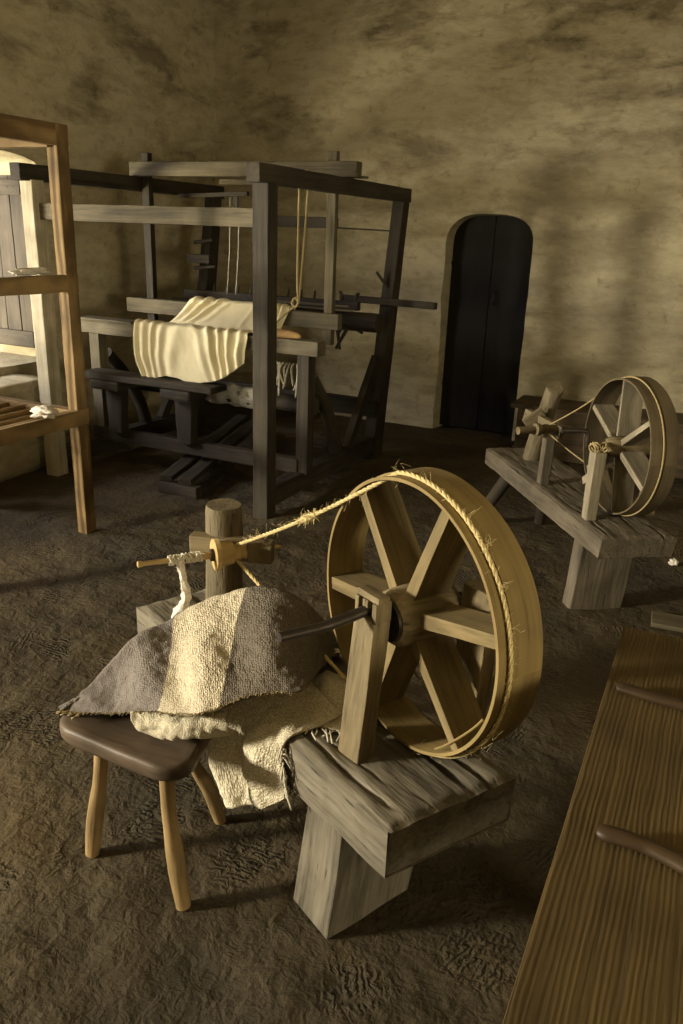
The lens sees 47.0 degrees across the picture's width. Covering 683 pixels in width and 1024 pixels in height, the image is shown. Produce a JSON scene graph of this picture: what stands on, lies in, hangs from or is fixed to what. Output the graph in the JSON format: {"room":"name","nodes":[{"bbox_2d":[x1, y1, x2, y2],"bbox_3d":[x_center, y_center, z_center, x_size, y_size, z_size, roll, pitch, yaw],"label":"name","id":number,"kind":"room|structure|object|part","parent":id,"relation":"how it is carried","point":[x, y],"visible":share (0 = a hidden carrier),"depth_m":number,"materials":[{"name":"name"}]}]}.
{"room":"weaving workshop","nodes":[
{"label":"weaving workshop","id":0,"kind":"room"},
{"bbox_2d":[0,0,217,442],"bbox_3d":[-3.422,-1.302,2.707,0.564,3.600,10.200,11,21,23],"label":"wall","id":1,"kind":"structure","parent":0,"point":[126,79],"depth_m":5.64,"materials":[{"name":"paint"}]},
{"bbox_2d":[0,175,34,347],"bbox_3d":[-2.238,-1.641,5.176,0.508,1.071,0.054,11,21,23],"label":"window","id":2,"kind":"structure","parent":1,"relation":"in","point":[16,323],"depth_m":5.13,"materials":[{"name":"wood"}]},
{"bbox_3d":[-2.234,-2.076,5.010,0.495,0.092,0.020,11,21,23],"label":"shutter rail","id":3,"kind":"part","parent":2,"relation":"part of","materials":[{"name":"grey wood"}]},
{"bbox_3d":[-2.267,-1.191,5.325,0.495,0.102,0.020,11,21,23],"label":"shutter rail","id":4,"kind":"part","parent":2,"relation":"part of","materials":[{"name":"wood"}]},
{"bbox_2d":[0,374,45,478],"bbox_3d":[-2.248,-0.489,4.793,0.427,0.584,0.929,11,21,23],"label":"trim","id":5,"kind":"structure","parent":1,"relation":"attached to","point":[27,454],"depth_m":4.89,"materials":[{"name":"paint"}]},
{"bbox_2d":[0,402,682,1023],"bbox_3d":[0.578,1.038,1.636,9.500,0.029,10.300,11,21,23],"label":"floor","id":6,"kind":"structure","parent":0,"point":[104,938],"depth_m":2.16,"materials":[{"name":"brown soil"}]},
{"bbox_2d":[0,113,95,533],"bbox_3d":[-1.833,-0.721,3.485,0.834,1.918,1.076,11,21,23],"label":"rack","id":7,"kind":"object","parent":6,"relation":"on","point":[15,131],"visible":0.99,"depth_m":3.62,"materials":[{"name":"orange wood"}]},
{"bbox_3d":[-1.618,-1.696,3.602,0.781,0.052,0.052,12,22,25],"label":"rail","id":8,"kind":"part","parent":7,"relation":"part of","materials":[{"name":"orange wood"}]},
{"bbox_2d":[7,267,49,275],"bbox_3d":[-1.371,-1.058,3.454,0.073,0.035,0.233,11,21,23],"label":"tuft","id":9,"kind":"object","parent":7,"relation":"on","point":[38,270],"visible":1,"depth_m":3.42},
{"bbox_3d":[-1.658,-0.536,4.023,0.780,0.076,0.052,11,21,23],"label":"rail","id":10,"kind":"part","parent":7,"relation":"part of","materials":[{"name":"orange wood"}]},
{"bbox_3d":[-1.462,-1.516,3.030,0.042,0.090,1.076,11,21,23],"label":"rail","id":11,"kind":"part","parent":7,"relation":"part of","materials":[{"name":"orange wood"}]},
{"bbox_3d":[-1.485,-0.926,3.239,0.043,0.077,1.075,11,21,23],"label":"rail","id":12,"kind":"part","parent":7,"relation":"part of","materials":[{"name":"orange wood"}]},
{"bbox_2d":[30,404,58,418],"bbox_3d":[-1.388,-0.468,3.654,0.145,0.064,0.116,11,21,23],"label":"tuft","id":13,"kind":"object","parent":7,"relation":"on","point":[43,411],"visible":1,"depth_m":3.62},
{"bbox_3d":[-1.507,-0.329,3.451,0.052,0.078,1.076,11,21,23],"label":"rail","id":14,"kind":"part","parent":7,"relation":"part of","materials":[{"name":"orange wood"}]},
{"bbox_3d":[-1.288,-0.799,3.764,0.065,1.916,0.073,11,21,23],"label":"post","id":15,"kind":"part","parent":7,"relation":"part of","materials":[{"name":"orange wood"}]},
{"bbox_2d":[59,713,225,910],"bbox_3d":[-0.454,0.670,1.946,0.375,0.419,0.336,11,21,23],"label":"stool","id":16,"kind":"object","parent":6,"relation":"on","point":[115,739],"visible":0.68,"depth_m":1.79,"materials":[{"name":"brown wood"}]},
{"bbox_3d":[-0.598,0.693,1.920,0.043,0.381,0.042,20,24,20],"label":"leg","id":17,"kind":"part","parent":16,"relation":"part of","materials":[{"name":"brown wood"}]},
{"bbox_3d":[-0.447,0.494,1.883,0.375,0.047,0.336,11,21,23],"label":"seat","id":18,"kind":"part","parent":16,"relation":"part of","materials":[{"name":"brown wood"}]},
{"bbox_3d":[-0.388,0.743,1.804,0.046,0.382,0.045,3,15,26],"label":"leg","id":19,"kind":"part","parent":16,"relation":"part of","materials":[{"name":"brown wood"}]},
{"bbox_2d":[56,585,339,719],"bbox_3d":[-0.287,0.334,1.926,0.575,0.233,0.565,11,21,23],"label":"striped blanket","id":20,"kind":"object","parent":16,"relation":"on","point":[224,650],"visible":0.93,"depth_m":1.83,"materials":[{"name":"fabric"}]},
{"bbox_3d":[-0.364,0.667,2.021,0.054,0.392,0.045,-31,36,-33],"label":"leg","id":21,"kind":"part","parent":16,"relation":"part of","materials":[{"name":"brown wood"}]},
{"bbox_2d":[130,670,346,809],"bbox_3d":[-0.204,0.541,1.857,0.599,0.349,0.282,4,20,5],"label":"cloth","id":22,"kind":"object","parent":16,"relation":"on","point":[250,736],"visible":0.66,"depth_m":1.78,"materials":[{"name":"fabric"}]},
{"bbox_3d":[-0.183,0.541,1.860,0.327,0.349,0.197,20,26,41],"label":"hanging panel","id":23,"kind":"part","parent":22,"relation":"part of","materials":[{"name":"beige fabric"}]},
{"bbox_2d":[9,151,436,518],"bbox_3d":[-0.573,-1.244,5.055,2.022,1.970,1.991,11,21,23],"label":"weaving loom","id":24,"kind":"object","parent":6,"relation":"on","point":[112,429],"visible":0.91,"depth_m":4.81,"materials":[{"name":"wood"}]},
{"bbox_3d":[-1.772,-1.051,4.699,0.093,1.730,0.098,11,21,23],"label":"post","id":25,"kind":"part","parent":24,"relation":"part of","materials":[{"name":"grey wood"}]},
{"bbox_3d":[-1.572,-0.831,5.146,0.077,0.710,0.086,11,21,23],"label":"breast post","id":26,"kind":"part","parent":24,"relation":"part of","materials":[{"name":"wood"}]},
{"bbox_3d":[-1.482,-0.558,5.569,0.088,0.112,1.356,11,21,23],"label":"floor rail","id":27,"kind":"part","parent":24,"relation":"part of","materials":[{"name":"wood"}]},
{"bbox_3d":[-1.062,-1.520,6.095,0.088,1.756,0.171,11,12,23],"label":"post","id":28,"kind":"part","parent":24,"relation":"part of","materials":[{"name":"grey wood"}]},
{"bbox_2d":[133,296,294,382],"bbox_3d":[-0.832,-1.088,4.930,0.932,0.468,0.705,11,21,23],"label":"draped cloth","id":29,"kind":"object","parent":24,"relation":"on","point":[206,341],"visible":0.83,"depth_m":4.72,"materials":[{"name":"beige fabric"}]},
{"bbox_2d":[205,382,252,408],"bbox_3d":[-0.662,-0.726,4.858,0.402,0.154,0.152,11,21,23],"label":"cloth","id":30,"kind":"object","parent":24,"relation":"on","point":[239,396],"visible":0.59,"depth_m":4.80,"materials":[{"name":"grey fabric"}]},
{"bbox_3d":[-0.728,-1.780,5.263,0.096,0.620,0.025,11,21,23],"label":"heddle cord","id":31,"kind":"part","parent":24,"relation":"part of","materials":[{"name":"white fabric"}]},
{"bbox_3d":[-0.400,-0.783,4.091,0.093,1.731,0.098,11,21,23],"label":"post","id":32,"kind":"part","parent":24,"relation":"part of","materials":[{"name":"wood"}]},
{"bbox_2d":[250,328,301,338],"bbox_3d":[-0.375,-1.023,4.473,0.340,0.046,0.080,11,21,23],"label":"shuttle","id":33,"kind":"object","parent":24,"relation":"on","point":[281,333],"visible":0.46,"depth_m":4.42,"materials":[{"name":"brown wood"}]},
{"bbox_2d":[276,361,296,397],"bbox_3d":[-0.317,-0.773,4.579,0.199,0.199,0.022,11,21,23],"label":"strands","id":34,"kind":"object","parent":24,"relation":"hanging from","point":[280,364],"visible":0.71,"depth_m":4.57},
{"bbox_2d":[277,169,308,322],"bbox_3d":[-0.313,-1.529,4.641,0.244,0.921,0.056,3,20,2],"label":"rope","id":35,"kind":"object","parent":24,"relation":"hanging from","point":[298,284],"visible":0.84,"depth_m":4.64,"materials":[{"name":"beige fabric"}]},
{"bbox_3d":[-0.209,-0.565,4.542,0.076,0.711,0.087,11,21,23],"label":"breast post","id":36,"kind":"part","parent":24,"relation":"part of","materials":[{"name":"wood"}]},
{"bbox_3d":[-0.257,-1.365,5.129,0.670,0.016,0.016,11,21,23],"label":"lease rod","id":37,"kind":"part","parent":24,"relation":"part of","materials":[{"name":"grey wood"}]},
{"bbox_3d":[-0.232,-1.353,5.190,0.670,0.016,0.016,11,21,23],"label":"lease rod","id":38,"kind":"part","parent":24,"relation":"part of","materials":[{"name":"grey wood"}]},
{"bbox_3d":[-0.110,-0.291,4.962,0.087,0.113,1.357,11,21,23],"label":"floor rail","id":39,"kind":"part","parent":24,"relation":"part of","materials":[{"name":"wood"}]},
{"bbox_3d":[0.164,-1.966,5.463,0.510,0.010,0.012,13,22,25],"label":"tie rod","id":40,"kind":"part","parent":24,"relation":"part of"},
{"bbox_3d":[0.310,-1.253,5.487,0.087,1.757,0.172,11,12,23],"label":"post","id":41,"kind":"part","parent":24,"relation":"part of","materials":[{"name":"wood"}]},
{"bbox_2d":[136,461,542,937],"bbox_3d":[-0.114,0.348,1.914,0.485,1.098,1.259,-13,24,-36],"label":"wheel","id":42,"kind":"object","parent":6,"relation":"on","point":[398,788],"visible":0.67,"depth_m":1.62,"materials":[{"name":"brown wood"}]},
{"bbox_2d":[167,551,205,617],"bbox_3d":[-0.403,0.203,2.063,0.103,0.208,0.054,-2,20,-12],"label":"wool yarn","id":43,"kind":"object","parent":42,"relation":"hanging from","point":[184,603],"visible":0.88,"depth_m":2.04},
{"bbox_2d":[209,549,214,561],"bbox_3d":[-0.341,0.113,2.066,0.008,0.033,0.034,-6,21,-23],"label":"washer","id":44,"kind":"object","parent":42,"relation":"in","point":[211,551],"depth_m":2.05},
{"bbox_3d":[-0.327,0.149,2.196,0.120,0.366,0.121,12,24,23],"label":"head post","id":45,"kind":"part","parent":42,"relation":"part of","materials":[{"name":"brown wood"}]},
{"bbox_3d":[-0.295,0.097,2.122,0.230,0.064,0.044,6,20,8],"label":"spindle arm","id":46,"kind":"part","parent":42,"relation":"part of","materials":[{"name":"grey wood"}]},
{"bbox_3d":[-0.005,0.213,1.540,0.265,0.050,0.023,-4,20,-33],"label":"crank handle","id":47,"kind":"part","parent":42,"relation":"part of","materials":[{"name":"metal"}]},
{"bbox_3d":[0.046,0.773,1.836,0.261,0.344,0.134,-9,26,-38],"label":"bench leg","id":48,"kind":"part","parent":42,"relation":"part of","materials":[{"name":"grey wood"}]},
{"bbox_3d":[0.046,0.371,1.646,0.047,0.355,0.069,-10,26,-37],"label":"wheel post","id":49,"kind":"part","parent":42,"relation":"part of","materials":[{"name":"grey wood"}]},
{"bbox_3d":[0.278,0.344,1.670,0.043,0.407,0.081,-12,26,-36],"label":"wheel post","id":50,"kind":"part","parent":42,"relation":"part of","materials":[{"name":"wood"}]},
{"bbox_2d":[485,376,679,609],"bbox_3d":[1.033,-0.180,3.634,0.447,1.034,1.374,-1,20,-8],"label":"wheel","id":51,"kind":"object","parent":6,"relation":"on","point":[607,529],"visible":1,"depth_m":3.24,"materials":[{"name":"brown wood"}]},
{"bbox_3d":[0.806,-0.065,4.214,0.074,0.458,0.073,-9,56,-29],"label":"bench leg","id":52,"kind":"part","parent":51,"relation":"part of","materials":[{"name":"wood"}]},
{"bbox_3d":[0.924,-0.453,3.770,0.104,0.045,0.030,-36,18,9],"label":"spindle arm","id":53,"kind":"part","parent":51,"relation":"part of"},
{"bbox_3d":[1.102,-0.071,4.263,0.073,0.458,0.072,6,54,10],"label":"bench leg","id":54,"kind":"part","parent":51,"relation":"part of","materials":[{"name":"brown wood"}]},
{"bbox_3d":[1.001,-0.434,3.910,0.097,0.466,0.110,-1,43,-8],"label":"head post","id":55,"kind":"part","parent":51,"relation":"part of","materials":[{"name":"wood"}]},
{"bbox_3d":[0.969,-0.425,3.757,0.036,0.061,0.229,-13,36,-36],"label":"spindle arm","id":56,"kind":"part","parent":51,"relation":"part of"},
{"bbox_3d":[0.956,-0.305,3.140,0.173,0.071,0.020,23,14,-16],"label":"crank handle","id":57,"kind":"part","parent":51,"relation":"part of","materials":[{"name":"metal"}]},
{"bbox_3d":[1.017,-0.103,3.170,0.050,0.282,0.052,2,14,-10],"label":"wheel post","id":58,"kind":"part","parent":51,"relation":"part of","materials":[{"name":"grey wood"}]},
{"bbox_3d":[1.102,0.252,3.368,0.246,0.379,0.090,-4,31,-8],"label":"bench leg","id":59,"kind":"part","parent":51,"relation":"part of","materials":[{"name":"brown wood"}]},
{"bbox_3d":[1.028,-0.256,3.133,0.067,0.052,0.062,-1,20,-9],"label":"binding cord","id":60,"kind":"part","parent":51,"relation":"part of","materials":[{"name":"beige fabric"}]},
{"bbox_3d":[1.084,-0.304,3.291,0.543,0.566,0.608,11,21,23],"label":"drive cord","id":61,"kind":"part","parent":51,"relation":"part of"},
{"bbox_3d":[1.284,-0.145,3.253,0.046,0.321,0.071,-1,20,-9],"label":"wheel post","id":62,"kind":"part","parent":51,"relation":"part of","materials":[{"name":"wood"}]},
{"bbox_2d":[503,626,682,1023],"bbox_3d":[0.513,0.960,0.728,0.841,0.761,2.038,11,21,23],"label":"work table","id":63,"kind":"object","parent":6,"relation":"on","point":[605,943],"visible":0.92,"depth_m":0.98,"materials":[{"name":"brown wood"}]},
{"bbox_2d":[596,824,682,874],"bbox_3d":[0.510,0.463,0.949,0.398,0.026,0.056,13,22,27],"label":"tool","id":64,"kind":"object","parent":63,"relation":"on","point":[665,855],"visible":1,"depth_m":1.02,"materials":[{"name":"brown wood"}]},
{"bbox_2d":[615,682,682,710],"bbox_3d":[0.660,0.343,1.306,0.395,0.025,0.056,13,22,27],"label":"tool","id":65,"kind":"object","parent":63,"relation":"on","point":[624,688],"visible":1,"depth_m":1.36,"materials":[{"name":"brown wood"}]},
{"bbox_2d":[511,395,682,478],"bbox_3d":[2.187,-0.505,5.581,1.930,0.378,0.402,11,21,23],"label":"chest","id":66,"kind":"object","parent":6,"relation":"on","point":[573,442],"visible":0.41,"depth_m":5.65,"materials":[{"name":"brown wood"}]},
{"bbox_3d":[2.193,-0.667,5.524,1.930,0.033,0.402,11,21,23],"label":"lid","id":67,"kind":"part","parent":66,"relation":"part of","materials":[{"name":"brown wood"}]},
{"bbox_2d":[651,610,682,632],"bbox_3d":[1.510,0.483,3.253,0.427,0.022,0.131,10,21,20],"label":"plank","id":68,"kind":"object","parent":6,"relation":"on","point":[662,620],"visible":1,"depth_m":3.28,"materials":[{"name":"brown wood"}]},
{"bbox_2d":[668,558,678,565],"bbox_3d":[1.651,0.251,3.904,0.050,0.036,0.047,11,21,23],"label":"tuft","id":69,"kind":"object","parent":6,"relation":"on","point":[673,562],"visible":1,"depth_m":3.90,"materials":[{"name":"white fabric"}]},
{"bbox_2d":[213,0,682,440],"bbox_3d":[2.865,-2.002,5.339,9.400,3.600,0.645,11,21,23],"label":"wall","id":70,"kind":"structure","parent":0,"point":[563,118],"depth_m":5.77,"materials":[{"name":"paint"}]},
{"bbox_2d":[439,216,532,433],"bbox_3d":[1.132,-1.460,6.217,0.672,1.651,0.079,11,21,23],"label":"door","id":71,"kind":"structure","parent":70,"relation":"in","point":[492,256],"depth_m":6.20,"materials":[{"name":"wood"}]}
]}

